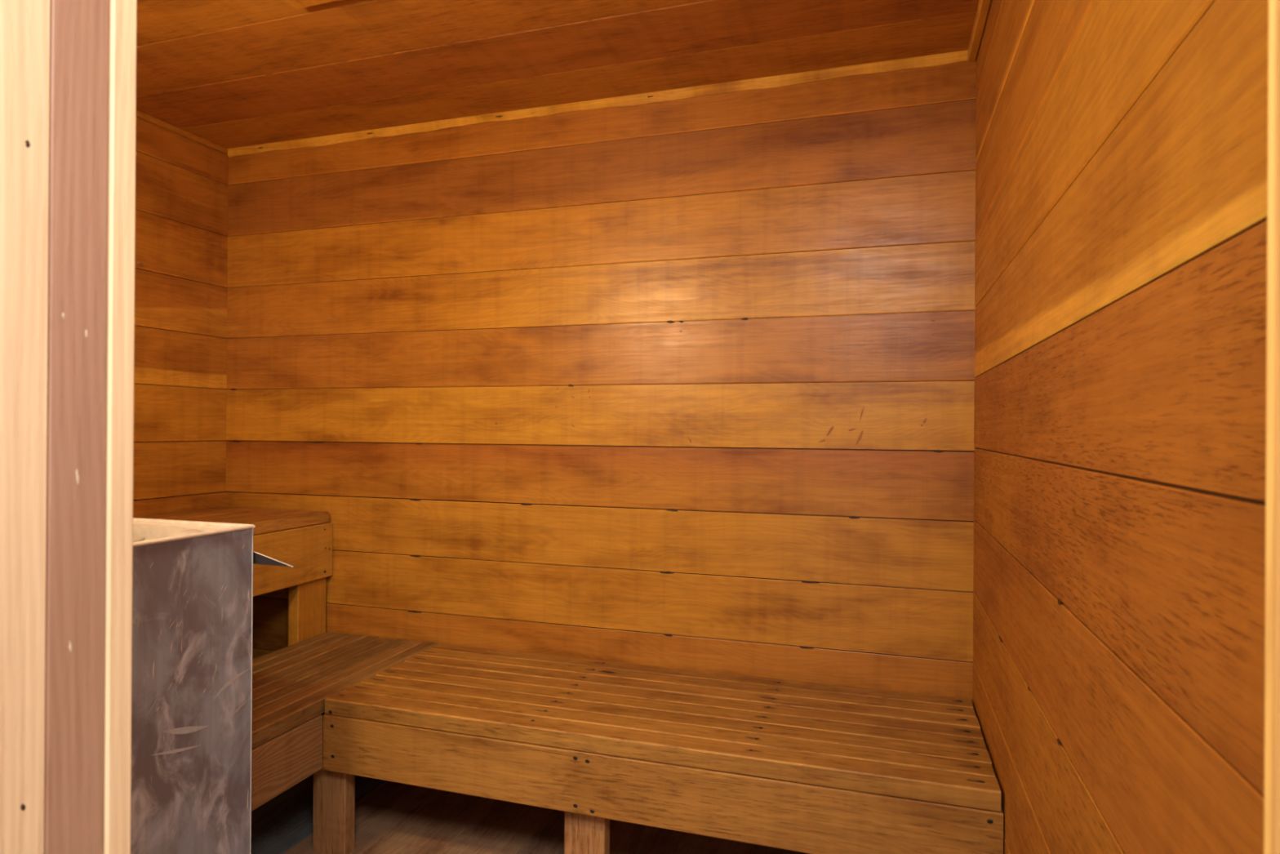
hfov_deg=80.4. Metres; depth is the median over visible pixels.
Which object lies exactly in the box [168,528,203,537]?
stone
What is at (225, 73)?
ceiling
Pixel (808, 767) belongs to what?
slatted bench
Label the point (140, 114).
trim
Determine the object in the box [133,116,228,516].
wall
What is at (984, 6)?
trim
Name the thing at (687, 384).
wall
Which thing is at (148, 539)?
stone
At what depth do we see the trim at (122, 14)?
0.52 m
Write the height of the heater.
0.876 m
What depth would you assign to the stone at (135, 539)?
1.45 m
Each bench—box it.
[133,506,332,645]
[251,631,437,811]
[312,643,1003,853]
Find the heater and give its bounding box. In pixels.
[130,517,293,853]
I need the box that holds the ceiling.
[136,0,979,148]
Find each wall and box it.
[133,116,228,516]
[226,60,977,702]
[972,0,1268,853]
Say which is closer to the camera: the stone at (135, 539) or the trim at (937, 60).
the stone at (135, 539)
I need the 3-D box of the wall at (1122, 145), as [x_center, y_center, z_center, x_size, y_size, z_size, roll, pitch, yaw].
[0.572,0.069,1.042,0.021,2.001,1.772,0,0,18]
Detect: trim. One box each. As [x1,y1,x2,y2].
[0,0,50,853]
[44,0,109,853]
[102,0,137,853]
[136,110,227,154]
[226,49,968,157]
[967,0,991,62]
[1263,0,1279,853]
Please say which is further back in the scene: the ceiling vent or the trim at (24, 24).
the ceiling vent
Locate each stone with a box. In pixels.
[133,536,145,542]
[142,537,159,541]
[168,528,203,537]
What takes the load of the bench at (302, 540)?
on the floor
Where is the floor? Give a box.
[251,773,808,853]
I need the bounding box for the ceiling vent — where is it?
[281,0,339,9]
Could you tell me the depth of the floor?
2.00 m
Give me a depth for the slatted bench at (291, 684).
1.90 m
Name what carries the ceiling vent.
in the ceiling
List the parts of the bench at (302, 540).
seat, leg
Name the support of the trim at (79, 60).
attached to the wall
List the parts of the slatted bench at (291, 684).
seat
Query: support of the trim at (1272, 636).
attached to the wall

